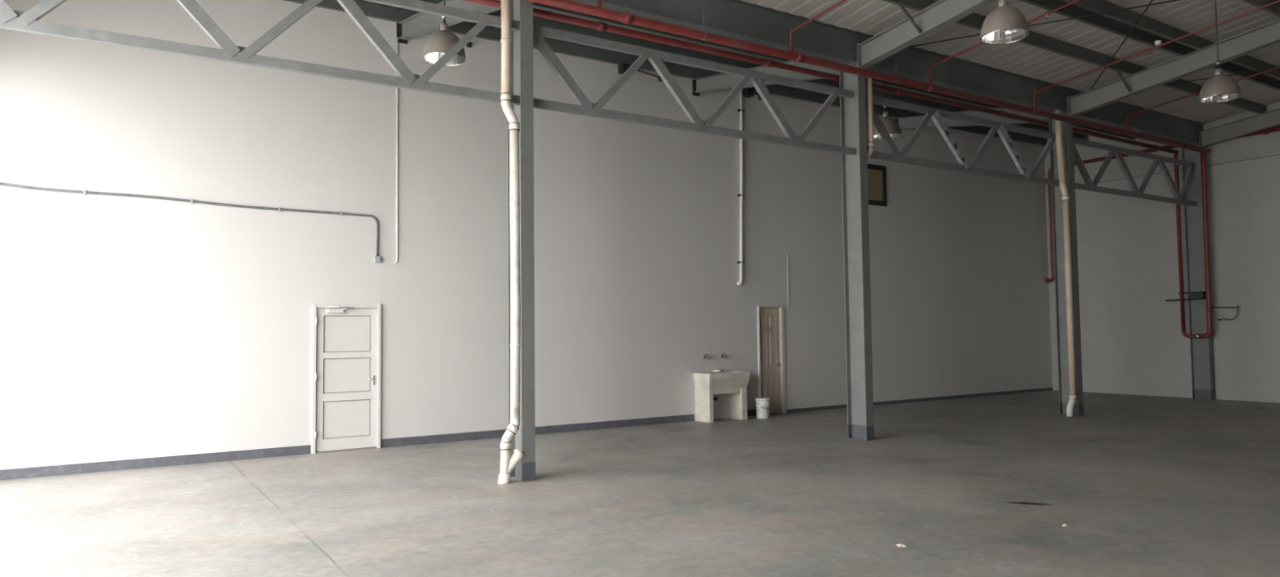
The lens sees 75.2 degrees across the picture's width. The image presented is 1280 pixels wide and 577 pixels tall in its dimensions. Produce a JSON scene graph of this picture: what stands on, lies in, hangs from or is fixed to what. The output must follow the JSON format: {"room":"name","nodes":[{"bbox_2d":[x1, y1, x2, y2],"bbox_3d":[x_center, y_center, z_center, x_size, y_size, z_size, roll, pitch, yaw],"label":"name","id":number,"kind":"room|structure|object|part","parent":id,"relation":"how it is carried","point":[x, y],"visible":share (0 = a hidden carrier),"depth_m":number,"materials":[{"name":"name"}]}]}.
{"room":"empty warehouse","nodes":[
{"label":"empty warehouse","id":0,"kind":"room"},
{"bbox_2d":[0,0,1052,470],"bbox_3d":[1.366,-0.897,16.178,23.050,6.800,0.250,1,-3,-33],"label":"wall","id":1,"kind":"structure","parent":0,"point":[131,327],"depth_m":12.85,"materials":[{"name":"white paint"}]},
{"bbox_2d":[0,444,310,480],"bbox_3d":[-6.456,2.264,10.767,4.150,0.125,0.008,1,-3,-33],"label":"baseboard","id":2,"kind":"structure","parent":1,"relation":"attached to","point":[84,468],"depth_m":10.80,"materials":[{"name":"grey paint"}]},
{"bbox_2d":[0,182,381,262],"bbox_3d":[-6.049,-0.859,11.182,5.076,0.844,0.055,1,-3,-33],"label":"conduit","id":3,"kind":"object","parent":1,"relation":"attached to","point":[377,259],"visible":1,"depth_m":11.29,"materials":[{"name":"grey plastic"}]},
{"bbox_2d":[311,303,381,453],"bbox_3d":[-4.307,1.298,12.218,0.970,2.150,0.173,1,-3,-33],"label":"door","id":4,"kind":"structure","parent":1,"relation":"in","point":[346,361],"depth_m":12.24,"materials":[{"name":"white wood"}]},
{"bbox_3d":[-4.374,0.283,12.172,0.359,0.051,0.051,1,-3,-29],"label":"closer arm","id":5,"kind":"part","parent":4,"relation":"part of","materials":[{"name":"metal"}]},
{"bbox_3d":[-4.315,1.915,12.229,0.678,0.540,0.013,1,-3,-33],"label":"panel","id":6,"kind":"part","parent":4,"relation":"part of","materials":[{"name":"white metal"}]},
{"bbox_3d":[-4.329,0.669,12.291,0.678,0.535,0.013,1,-3,-33],"label":"panel","id":7,"kind":"part","parent":4,"relation":"part of","materials":[{"name":"white metal"}]},
{"bbox_3d":[-4.323,1.278,12.261,0.678,0.505,0.013,1,-3,-33],"label":"panel","id":8,"kind":"part","parent":4,"relation":"part of","materials":[{"name":"white wood"}]},
{"bbox_2d":[394,36,399,262],"bbox_3d":[-3.735,-2.137,12.773,0.057,3.506,0.028,1,-3,-33],"label":"pipe","id":9,"kind":"object","parent":1,"relation":"attached to","point":[397,91],"visible":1,"depth_m":12.76,"materials":[{"name":"grey metal"}]},
{"bbox_2d":[466,42,471,48],"bbox_3d":[-2.758,-3.959,13.473,0.080,0.080,0.090,1,-3,-33],"label":"bolt","id":10,"kind":"object","parent":1,"relation":"attached to","point":[468,45],"visible":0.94,"depth_m":13.48,"materials":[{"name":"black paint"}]},
{"bbox_2d":[381,413,694,447],"bbox_3d":[-1.429,2.369,14.023,5.830,0.125,0.008,1,-3,-33],"label":"baseboard","id":11,"kind":"structure","parent":1,"relation":"attached to","point":[388,442],"depth_m":13.91,"materials":[{"name":"grey paint"}]},
{"bbox_2d":[617,63,662,81],"bbox_3d":[0.051,-3.957,15.254,0.970,0.150,0.160,1,-3,-33],"label":"bracket","id":12,"kind":"object","parent":1,"relation":"attached to","point":[622,68],"visible":0.69,"depth_m":15.01,"materials":[{"name":"black metal"}]},
{"bbox_3d":[-0.281,-3.964,15.040,0.180,0.150,0.160,1,-3,-33],"label":"plate","id":13,"kind":"part","parent":12,"relation":"part of","materials":[{"name":"black paint"}]},
{"bbox_3d":[0.088,-3.966,15.279,0.783,0.118,0.028,1,-3,-33],"label":"rod","id":14,"kind":"part","parent":12,"relation":"part of","materials":[{"name":"black paint"}]},
{"bbox_2d":[720,353,726,359],"bbox_3d":[1.619,1.310,15.984,0.090,0.113,0.138,1,-3,-33],"label":"tap","id":15,"kind":"object","parent":1,"relation":"attached to","point":[723,354],"visible":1,"depth_m":15.97,"materials":[{"name":"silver metal"}]},
{"bbox_2d":[737,92,744,284],"bbox_3d":[1.988,-1.986,16.442,0.228,3.853,0.089,1,-3,-33],"label":"pipe","id":16,"kind":"object","parent":1,"relation":"attached to","point":[740,110],"visible":1,"depth_m":16.41,"materials":[{"name":"white paint"}]},
{"bbox_2d":[747,408,755,416],"bbox_3d":[2.074,2.443,16.293,0.640,0.125,0.008,1,-3,-33],"label":"baseboard","id":17,"kind":"structure","parent":1,"relation":"attached to","point":[750,412],"depth_m":16.37,"materials":[{"name":"grey paint"}]},
{"bbox_2d":[742,87,762,100],"bbox_3d":[2.300,-3.910,16.711,0.510,0.150,0.160,1,-3,-33],"label":"bracket","id":18,"kind":"object","parent":1,"relation":"attached to","point":[748,92],"visible":0.82,"depth_m":16.57,"materials":[{"name":"black metal"}]},
{"bbox_3d":[2.161,-3.913,16.621,0.180,0.150,0.160,1,-3,-33],"label":"plate","id":19,"kind":"part","parent":18,"relation":"part of","materials":[{"name":"black paint"}]},
{"bbox_2d":[757,306,786,413],"bbox_3d":[2.600,1.438,16.802,0.710,2.170,0.222,1,-3,-33],"label":"door","id":20,"kind":"structure","parent":1,"relation":"in","point":[771,319],"depth_m":16.81,"materials":[{"name":"beige wood"}]},
{"bbox_3d":[2.485,0.670,16.725,0.176,0.266,0.020,1,-3,-33],"label":"raised panel","id":21,"kind":"part","parent":20,"relation":"part of","materials":[{"name":"beige wood"}]},
{"bbox_3d":[2.491,1.219,16.698,0.176,0.646,0.020,1,-3,-33],"label":"raised panel","id":22,"kind":"part","parent":20,"relation":"part of","materials":[{"name":"beige wood"}]},
{"bbox_3d":[2.500,2.018,16.658,0.176,0.646,0.020,1,-3,-33],"label":"raised panel","id":23,"kind":"part","parent":20,"relation":"part of","materials":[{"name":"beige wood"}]},
{"bbox_3d":[2.697,0.674,16.863,0.176,0.266,0.020,1,-3,-33],"label":"raised panel","id":24,"kind":"part","parent":20,"relation":"part of","materials":[{"name":"beige wood"}]},
{"bbox_3d":[2.704,1.223,16.835,0.176,0.646,0.020,1,-3,-33],"label":"raised panel","id":25,"kind":"part","parent":20,"relation":"part of","materials":[{"name":"beige wood"}]},
{"bbox_3d":[2.712,2.022,16.795,0.176,0.646,0.020,1,-3,-33],"label":"raised panel","id":26,"kind":"part","parent":20,"relation":"part of","materials":[{"name":"beige wood"}]},
{"bbox_2d":[786,254,789,304],"bbox_3d":[3.044,-0.186,17.070,0.030,1.030,0.012,1,-3,-33],"label":"cable trunking","id":27,"kind":"object","parent":1,"relation":"attached to","point":[787,255],"visible":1,"depth_m":17.06,"materials":[{"name":"white paint"}]},
{"bbox_2d":[867,164,886,206],"bbox_3d":[5.128,-2.318,18.566,0.990,0.918,0.095,1,-3,-33],"label":"window","id":28,"kind":"structure","parent":1,"relation":"in","point":[877,181],"depth_m":18.67,"materials":[{"name":"black paint"}]},
{"bbox_3d":[5.128,-2.318,18.566,0.820,0.740,0.015,1,-3,-33],"label":"pane","id":29,"kind":"part","parent":28,"relation":"part of","materials":[{"name":"beige glass"}]},
{"bbox_2d":[786,387,1053,413],"bbox_3d":[6.942,2.572,19.444,9.520,0.070,0.008,1,-3,-33],"label":"baseboard","id":30,"kind":"structure","parent":1,"relation":"attached to","point":[797,410],"depth_m":19.20,"materials":[{"name":"grey paint"}]},
{"bbox_2d":[0,390,1279,576],"bbox_3d":[6.134,2.174,8.534,23.350,0.200,18.050,1,-3,-33],"label":"floor","id":31,"kind":"structure","parent":0,"point":[1141,486],"depth_m":8.20,"materials":[{"name":"concrete"}]},
{"bbox_2d":[506,0,535,481],"bbox_3d":[-1.411,-0.691,9.835,0.200,5.820,0.410,1,-3,-33],"label":"steel column","id":32,"kind":"structure","parent":31,"relation":"on","point":[522,41],"depth_m":9.71,"materials":[{"name":"grey metal"}]},
{"bbox_2d":[0,0,519,106],"bbox_3d":[-3.841,-2.734,8.364,5.730,1.000,0.079,1,-3,-33],"label":"roof truss","id":33,"kind":"object","parent":32,"relation":"attached to","point":[28,21],"visible":0.94,"depth_m":8.50,"materials":[{"name":"grey metal"}]},
{"bbox_3d":[-5.510,-2.372,7.304,0.190,0.150,0.006,1,-3,-33],"label":"gusset plate","id":34,"kind":"part","parent":33,"relation":"part of","materials":[{"name":"grey paint"}]},
{"bbox_3d":[-4.024,-2.341,8.266,0.190,0.150,0.006,1,-3,-33],"label":"gusset plate","id":35,"kind":"part","parent":33,"relation":"part of","materials":[{"name":"grey paint"}]},
{"bbox_2d":[396,0,501,44],"bbox_3d":[-2.629,-3.803,11.525,0.170,0.793,3.506,2,-4,-38],"label":"rafter","id":36,"kind":"object","parent":32,"relation":"attached to","point":[420,24],"visible":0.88,"depth_m":12.08,"materials":[{"name":"grey metal"}]},
{"bbox_3d":[-3.694,-3.956,12.912,0.170,0.300,0.012,1,-3,-33],"label":"plate","id":37,"kind":"part","parent":36,"relation":"part of","materials":[{"name":"black paint"}]},
{"bbox_2d":[282,0,1047,146],"bbox_3d":[1.330,-4.105,16.108,22.800,0.196,0.065,1,-3,-33],"label":"roof purlin","id":38,"kind":"structure","parent":36,"relation":"on","point":[370,10],"depth_m":14.93,"materials":[{"name":"grey metal"}]},
{"bbox_2d":[418,0,1088,140],"bbox_3d":[1.930,-4.028,15.180,22.800,0.196,0.065,1,-3,-33],"label":"roof purlin","id":39,"kind":"structure","parent":36,"relation":"on","point":[536,20],"depth_m":14.46,"materials":[{"name":"grey metal"}]},
{"bbox_2d":[497,0,524,484],"bbox_3d":[-1.501,-0.699,9.612,0.300,5.823,0.171,0,-3,-19],"label":"downpipe","id":40,"kind":"object","parent":32,"relation":"attached to","point":[508,462],"visible":1,"depth_m":9.60,"materials":[{"name":"beige plastic"}]},
{"bbox_2d":[497,474,511,484],"bbox_3d":[-1.537,2.155,9.435,0.148,0.100,0.148,1,-3,-33],"label":"socket","id":41,"kind":"object","parent":40,"relation":"attached to","point":[503,478],"depth_m":9.38,"materials":[{"name":"white plastic"}]},
{"bbox_2d":[500,441,511,450],"bbox_3d":[-1.528,1.788,9.462,0.124,0.090,0.124,1,-3,-33],"label":"socket","id":42,"kind":"object","parent":40,"relation":"attached to","point":[504,446],"depth_m":9.41,"materials":[{"name":"white plastic"}]},
{"bbox_2d":[500,92,511,102],"bbox_3d":[-1.559,-2.217,9.671,0.124,0.090,0.124,1,-3,-33],"label":"socket","id":43,"kind":"object","parent":40,"relation":"attached to","point":[504,96],"depth_m":9.62,"materials":[{"name":"white plastic"}]},
{"bbox_2d":[506,422,519,435],"bbox_3d":[-1.458,1.609,9.518,0.154,0.147,0.126,1,-3,-33],"label":"socket","id":44,"kind":"object","parent":40,"relation":"attached to","point":[512,429],"depth_m":9.47,"materials":[{"name":"white plastic"}]},
{"bbox_2d":[509,121,519,131],"bbox_3d":[-1.467,-1.885,9.711,0.124,0.090,0.124,1,-3,-33],"label":"socket","id":45,"kind":"object","parent":40,"relation":"attached to","point":[513,126],"depth_m":9.66,"materials":[{"name":"white plastic"}]},
{"bbox_2d":[533,24,855,155],"bbox_3d":[0.959,-2.633,11.473,5.670,1.000,0.079,1,-3,-33],"label":"roof truss","id":46,"kind":"object","parent":32,"relation":"attached to","point":[585,108],"visible":0.93,"depth_m":11.16,"materials":[{"name":"grey metal"}]},
{"bbox_2d":[693,370,750,422],"bbox_3d":[1.548,2.030,15.674,0.980,0.900,0.508,1,-3,-33],"label":"sink","id":47,"kind":"object","parent":31,"relation":"on","point":[734,384],"visible":1,"depth_m":15.54,"materials":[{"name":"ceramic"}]},
{"bbox_3d":[1.192,2.179,15.464,0.100,0.590,0.458,1,-3,-33],"label":"leg","id":48,"kind":"part","parent":47,"relation":"part of","materials":[{"name":"ceramic"}]},
{"bbox_2d":[693,370,750,391],"bbox_3d":[1.545,1.745,15.688,0.980,0.330,0.508,1,-3,-33],"label":"basin","id":49,"kind":"object","parent":47,"relation":"in","point":[733,380],"depth_m":15.49,"materials":[{"name":"paint"}]},
{"bbox_3d":[1.851,2.192,15.891,0.140,0.590,0.458,1,-3,-33],"label":"leg","id":50,"kind":"part","parent":47,"relation":"part of","materials":[{"name":"paint"}]},
{"bbox_2d":[755,397,770,418],"bbox_3d":[2.361,2.298,16.001,0.292,0.378,0.295,1,-3,-33],"label":"bucket","id":51,"kind":"object","parent":31,"relation":"on","point":[762,406],"visible":1,"depth_m":15.89,"materials":[{"name":"white plastic"}]},
{"bbox_3d":[2.359,2.131,16.011,0.292,0.043,0.292,1,-3,-33],"label":"lid","id":52,"kind":"part","parent":51,"relation":"part of","materials":[{"name":"white plastic"}]},
{"bbox_2d":[839,61,874,440],"bbox_3d":[3.364,-0.591,12.928,0.200,5.820,0.410,1,-3,-33],"label":"steel column","id":53,"kind":"structure","parent":31,"relation":"on","point":[859,361],"depth_m":12.90,"materials":[{"name":"grey metal"}]},
{"bbox_2d":[692,60,839,96],"bbox_3d":[2.146,-3.703,14.618,0.170,0.793,3.506,2,-4,-38],"label":"rafter","id":54,"kind":"object","parent":53,"relation":"attached to","point":[723,82],"visible":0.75,"depth_m":15.00,"materials":[{"name":"grey metal"}]},
{"bbox_3d":[1.081,-3.856,16.006,0.170,0.300,0.012,1,-3,-33],"label":"plate","id":55,"kind":"part","parent":54,"relation":"part of","materials":[{"name":"black paint"}]},
{"bbox_2d":[462,0,1178,154],"bbox_3d":[3.049,-3.397,13.229,22.480,0.177,0.114,1,-3,-33],"label":"pipe","id":56,"kind":"object","parent":54,"relation":"attached to","point":[599,26],"visible":0.81,"depth_m":12.46,"materials":[{"name":"red metal"}]},
{"bbox_2d":[533,2,1135,140],"bbox_3d":[2.557,-3.948,14.209,22.800,0.196,0.065,1,-3,-33],"label":"roof purlin","id":57,"kind":"structure","parent":54,"relation":"on","point":[535,5],"depth_m":13.39,"materials":[{"name":"grey metal"}]},
{"bbox_3d":[3.331,-3.491,13.072,0.200,0.012,0.410,1,-3,-33],"label":"cap plate","id":58,"kind":"part","parent":53,"relation":"part of","materials":[{"name":"grey metal"}]},
{"bbox_2d":[865,66,874,160],"bbox_3d":[3.525,-0.592,12.943,0.315,5.820,0.114,-1,-3,7],"label":"downpipe","id":59,"kind":"object","parent":53,"relation":"attached to","point":[870,144],"visible":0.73,"depth_m":13.00,"materials":[{"name":"beige plastic"}]},
{"bbox_2d":[866,142,874,148],"bbox_3d":[3.606,-2.239,13.012,0.113,0.090,0.113,1,-3,-33],"label":"socket","id":60,"kind":"object","parent":59,"relation":"attached to","point":[869,144],"depth_m":12.96,"materials":[{"name":"white plastic"}]},
{"bbox_2d":[568,0,1204,144],"bbox_3d":[3.296,-3.724,13.061,22.800,0.450,0.342,1,-3,-33],"label":"ceiling beam","id":61,"kind":"structure","parent":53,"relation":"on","point":[726,18],"depth_m":13.18,"materials":[{"name":"grey metal"}]},
{"bbox_2d":[857,0,996,77],"bbox_3d":[7.133,-4.671,7.240,0.165,2.120,13.640,1,-3,-33],"label":"rafter","id":62,"kind":"object","parent":53,"relation":"on","point":[941,14],"visible":1,"depth_m":12.05,"materials":[{"name":"grey paint"}]},
{"bbox_2d":[898,5,922,34],"bbox_3d":[3.826,-3.861,11.824,0.520,0.388,0.035,1,-3,-33],"label":"brace","id":63,"kind":"object","parent":62,"relation":"attached to","point":[903,9],"visible":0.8,"depth_m":11.83,"materials":[{"name":"grey metal"}]},
{"bbox_2d":[881,0,1266,114],"bbox_3d":[4.041,-4.074,11.922,22.800,0.200,0.065,1,-3,-33],"label":"roof purlin","id":64,"kind":"structure","parent":62,"relation":"on","point":[974,20],"depth_m":14.10,"materials":[{"name":"grey metal"}]},
{"bbox_2d":[1089,0,1153,90],"bbox_3d":[7.434,-4.177,12.068,0.022,0.604,7.372,-1,-3,16],"label":"rod","id":65,"kind":"object","parent":62,"relation":"attached to","point":[1151,2],"visible":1,"depth_m":13.46,"materials":[{"name":"metal"}]},
{"bbox_2d":[1018,0,1279,91],"bbox_3d":[4.502,-4.217,11.215,22.800,0.200,0.065,1,-3,-33],"label":"roof purlin","id":66,"kind":"structure","parent":62,"relation":"on","point":[1100,21],"depth_m":13.44,"materials":[{"name":"grey metal"}]},
{"bbox_2d":[1061,0,1279,79],"bbox_3d":[4.649,-4.262,10.990,22.800,0.200,0.065,1,-3,-33],"label":"roof purlin","id":67,"kind":"structure","parent":62,"relation":"on","point":[1128,17],"depth_m":13.36,"materials":[{"name":"grey metal"}]},
{"bbox_2d":[1154,37,1161,46],"bbox_3d":[8.415,-3.998,13.500,0.099,0.135,0.099,1,-3,-33],"label":"smoke detector","id":68,"kind":"object","parent":67,"relation":"attached to","point":[1158,42],"visible":0.93,"depth_m":13.47,"materials":[{"name":"white plastic"}]},
{"bbox_2d":[1242,0,1279,17],"bbox_3d":[5.310,-4.467,9.975,22.800,0.200,0.065,1,-3,-33],"label":"roof purlin","id":69,"kind":"structure","parent":62,"relation":"on","point":[1274,9],"depth_m":12.74,"materials":[{"name":"grey metal"}]},
{"bbox_2d":[865,93,1059,186],"bbox_3d":[5.771,-2.533,14.591,5.760,1.000,0.079,1,-3,-33],"label":"roof truss","id":70,"kind":"object","parent":53,"relation":"attached to","point":[936,115],"visible":0.94,"depth_m":14.40,"materials":[{"name":"grey metal"}]},
{"bbox_2d":[896,543,906,546],"bbox_3d":[2.050,2.012,6.519,0.071,0.014,0.074,0,-3,-8],"label":"paper scrap","id":71,"kind":"object","parent":31,"relation":"on","point":[898,544],"visible":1,"depth_m":6.50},
{"bbox_2d":[1048,111,1084,415],"bbox_3d":[8.240,-0.489,16.086,0.200,5.820,0.410,1,-3,-33],"label":"steel column","id":72,"kind":"structure","parent":31,"relation":"on","point":[1067,128],"depth_m":16.09,"materials":[{"name":"grey metal"}]},
{"bbox_2d":[895,107,1048,131],"bbox_3d":[7.022,-3.601,17.776,0.170,0.793,3.506,2,-4,-38],"label":"rafter","id":73,"kind":"object","parent":72,"relation":"attached to","point":[909,122],"visible":0.57,"depth_m":17.79,"materials":[{"name":"grey metal"}]},
{"bbox_2d":[1054,109,1076,416],"bbox_3d":[8.098,-0.500,15.815,0.278,5.823,0.124,1,-3,-33],"label":"downpipe","id":74,"kind":"object","parent":72,"relation":"attached to","point":[1065,197],"visible":1,"depth_m":15.81,"materials":[{"name":"beige plastic"}]},
{"bbox_2d":[1062,195,1069,200],"bbox_3d":[8.148,-1.726,15.918,0.124,0.090,0.124,1,-3,-33],"label":"socket","id":75,"kind":"object","parent":74,"relation":"attached to","point":[1064,197],"depth_m":15.87,"materials":[{"name":"white plastic"}]},
{"bbox_2d":[1069,394,1076,399],"bbox_3d":[8.191,2.050,15.730,0.124,0.090,0.124,1,-3,-33],"label":"socket","id":76,"kind":"object","parent":74,"relation":"attached to","point":[1071,396],"depth_m":15.68,"materials":[{"name":"white plastic"}]},
{"bbox_2d":[1062,135,1196,206],"bbox_3d":[10.467,-2.434,17.632,5.390,1.000,0.079,1,-3,-33],"label":"roof truss","id":77,"kind":"object","parent":72,"relation":"attached to","point":[1136,193],"visible":0.92,"depth_m":17.52,"materials":[{"name":"grey metal"}]},
{"bbox_2d":[1066,19,1279,124],"bbox_3d":[12.009,-4.569,10.399,0.165,2.120,13.640,1,-3,-33],"label":"rafter","id":78,"kind":"object","parent":72,"relation":"on","point":[1268,35],"visible":0.93,"depth_m":14.48,"materials":[{"name":"grey paint"}]},
{"bbox_2d":[906,0,1181,48],"bbox_3d":[7.548,-4.157,12.140,7.762,0.734,0.022,-1,-3,14],"label":"rod","id":79,"kind":"object","parent":78,"relation":"attached to","point":[1172,0],"visible":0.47,"depth_m":12.40,"materials":[{"name":"metal"}]},
{"bbox_2d":[1115,71,1131,93],"bbox_3d":[8.702,-3.760,14.982,0.520,0.388,0.035,1,-3,-33],"label":"brace","id":80,"kind":"object","parent":78,"relation":"attached to","point":[1119,74],"visible":0.85,"depth_m":14.99,"materials":[{"name":"grey metal"}]},
{"bbox_2d":[1181,142,1214,399],"bbox_3d":[12.755,-0.394,19.010,0.200,5.820,0.410,1,-3,-33],"label":"steel column","id":81,"kind":"structure","parent":31,"relation":"on","point":[1201,349],"depth_m":19.01,"materials":[{"name":"grey metal"}]},
{"bbox_2d":[1165,153,1212,338],"bbox_3d":[12.515,-0.986,19.051,0.142,4.275,0.990,1,-3,-33],"label":"u-shaped riser","id":82,"kind":"object","parent":81,"relation":"attached to","point":[1198,295],"visible":0.98,"depth_m":18.76,"materials":[{"name":"red paint"}]},
{"bbox_2d":[1211,304,1238,320],"bbox_3d":[13.053,0.542,18.575,0.068,0.340,0.555,1,-3,-33],"label":"bracket","id":83,"kind":"object","parent":81,"relation":"attached to","point":[1237,304],"visible":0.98,"depth_m":18.49,"materials":[{"name":"metal"}]},
{"bbox_2d":[1199,108,1279,153],"bbox_3d":[16.524,-4.474,13.323,0.165,2.120,13.640,1,-3,-33],"label":"rafter","id":84,"kind":"object","parent":81,"relation":"on","point":[1231,131],"visible":0.86,"depth_m":18.35,"materials":[{"name":"grey paint"}]},
{"bbox_2d":[1161,68,1278,85],"bbox_3d":[12.444,-4.112,15.047,6.720,0.598,0.022,-1,-3,13],"label":"rod","id":85,"kind":"object","parent":84,"relation":"attached to","point":[1277,68],"visible":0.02,"depth_m":15.46,"materials":[{"name":"metal"}]},
{"bbox_2d":[357,0,1102,138],"bbox_3d":[2.157,-4.127,14.832,23.300,0.484,3.775,1,-3,-33],"label":"ceiling","id":86,"kind":"structure","parent":0,"point":[357,0],"depth_m":14.69,"materials":[{"name":"grey metal"}]},
{"bbox_2d":[422,0,466,66],"bbox_3d":[-2.487,-3.525,10.575,0.542,1.252,0.542,1,-3,-33],"label":"dome lamp","id":87,"kind":"object","parent":86,"relation":"hanging from","point":[439,42],"visible":0.88,"depth_m":10.41,"materials":[{"name":"metal"}]},
{"bbox_3d":[-2.482,-3.086,10.553,0.530,0.360,0.530,1,-3,-33],"label":"lamp shade","id":88,"kind":"part","parent":87,"relation":"part of","materials":[{"name":"metal"}]},
{"bbox_2d":[873,81,901,140],"bbox_3d":[4.437,-3.370,15.059,0.542,1.272,0.542,1,-3,-33],"label":"dome lamp","id":89,"kind":"object","parent":86,"relation":"hanging from","point":[891,124],"visible":0.75,"depth_m":14.88,"materials":[{"name":"metal"}]},
{"bbox_3d":[4.442,-2.921,15.037,0.530,0.360,0.530,1,-3,-33],"label":"lamp shade","id":90,"kind":"part","parent":89,"relation":"part of","materials":[{"name":"metal"}]},
{"bbox_2d":[741,0,1279,124],"bbox_3d":[7.164,-5.158,7.136,23.300,1.704,13.885,1,-3,-33],"label":"ceiling","id":91,"kind":"structure","parent":0,"point":[870,17],"depth_m":13.80,"materials":[{"name":"grey metal"}]},
{"bbox_2d":[525,0,1210,154],"bbox_3d":[3.395,-3.564,12.700,22.480,0.669,0.134,1,-3,-33],"label":"pipe","id":92,"kind":"object","parent":91,"relation":"hanging from","point":[625,18],"visible":0.98,"depth_m":12.22,"materials":[{"name":"red metal"}]},
{"bbox_2d":[597,0,601,8],"bbox_3d":[2.881,-4.561,4.990,0.054,1.660,12.509,1,-3,-33],"label":"branch","id":93,"kind":"object","parent":92,"relation":"on","point":[599,2],"visible":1,"depth_m":10.15,"materials":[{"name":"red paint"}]},
{"bbox_2d":[789,0,846,52],"bbox_3d":[5.541,-4.506,6.714,0.054,1.660,12.509,1,-3,-33],"label":"branch","id":94,"kind":"object","parent":92,"relation":"on","point":[791,47],"visible":1,"depth_m":11.59,"materials":[{"name":"red paint"}]},
{"bbox_2d":[928,0,1079,84],"bbox_3d":[8.125,-4.452,8.388,0.054,1.660,12.509,1,-3,-33],"label":"branch","id":95,"kind":"object","parent":92,"relation":"on","point":[1046,14],"visible":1,"depth_m":12.82,"materials":[{"name":"red paint"}]},
{"bbox_2d":[1033,0,1279,108],"bbox_3d":[10.576,-4.401,9.975,0.054,1.660,12.509,1,-3,-33],"label":"branch","id":96,"kind":"object","parent":92,"relation":"on","point":[1149,50],"visible":1,"depth_m":13.46,"materials":[{"name":"red paint"}]},
{"bbox_2d":[1125,66,1279,130],"bbox_3d":[13.286,-4.344,11.731,0.054,1.660,12.509,1,-3,-33],"label":"branch","id":97,"kind":"object","parent":92,"relation":"on","point":[1276,68],"visible":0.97,"depth_m":16.08,"materials":[{"name":"red paint"}]},
{"bbox_2d":[979,0,1029,44],"bbox_3d":[4.315,-3.745,9.906,0.542,1.530,0.542,1,-3,-33],"label":"dome lamp","id":98,"kind":"object","parent":91,"relation":"hanging from","point":[1005,24],"visible":1,"depth_m":9.77,"materials":[{"name":"metal"}]},
{"bbox_3d":[4.322,-3.166,9.877,0.530,0.360,0.530,1,-3,-33],"label":"lamp shade","id":99,"kind":"part","parent":98,"relation":"part of","materials":[{"name":"metal"}]},
{"bbox_2d":[1198,0,1241,103],"bbox_3d":[8.834,-3.662,12.714,0.542,1.542,0.542,1,-3,-33],"label":"dome lamp","id":100,"kind":"object","parent":91,"relation":"hanging from","point":[1220,87],"visible":1,"depth_m":12.60,"materials":[{"name":"metal"}]},
{"bbox_3d":[8.841,-3.078,12.685,0.530,0.360,0.530,1,-3,-33],"label":"lamp shade","id":101,"kind":"part","parent":100,"relation":"part of","materials":[{"name":"metal"}]},
{"bbox_2d":[1044,101,1279,403],"bbox_3d":[15.752,-1.675,14.966,0.250,7.910,17.500,1,-3,-33],"label":"wall","id":102,"kind":"structure","parent":0,"point":[1133,342],"depth_m":19.65,"materials":[{"name":"white paint"}]},
{"bbox_2d":[1045,145,1177,283],"bbox_3d":[11.725,-1.768,20.790,0.179,3.084,3.330,1,-3,-33],"label":"corner riser","id":103,"kind":"object","parent":102,"relation":"attached to","point":[1149,150],"visible":0.67,"depth_m":21.95,"materials":[{"name":"red paint"}]},
{"bbox_2d":[1045,154,1279,191],"bbox_3d":[15.636,-3.041,14.968,0.016,0.020,17.500,1,-3,-33],"label":"trim","id":104,"kind":"structure","parent":102,"relation":"attached to","point":[1277,154],"depth_m":18.88,"materials":[{"name":"grey metal"}]},
{"bbox_2d":[1235,126,1279,138],"bbox_3d":[16.500,-3.674,13.489,0.172,0.142,12.820,1,-3,-33],"label":"pipe","id":105,"kind":"object","parent":102,"relation":"attached to","point":[1266,131],"visible":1,"depth_m":18.00,"materials":[{"name":"red metal"}]}
]}

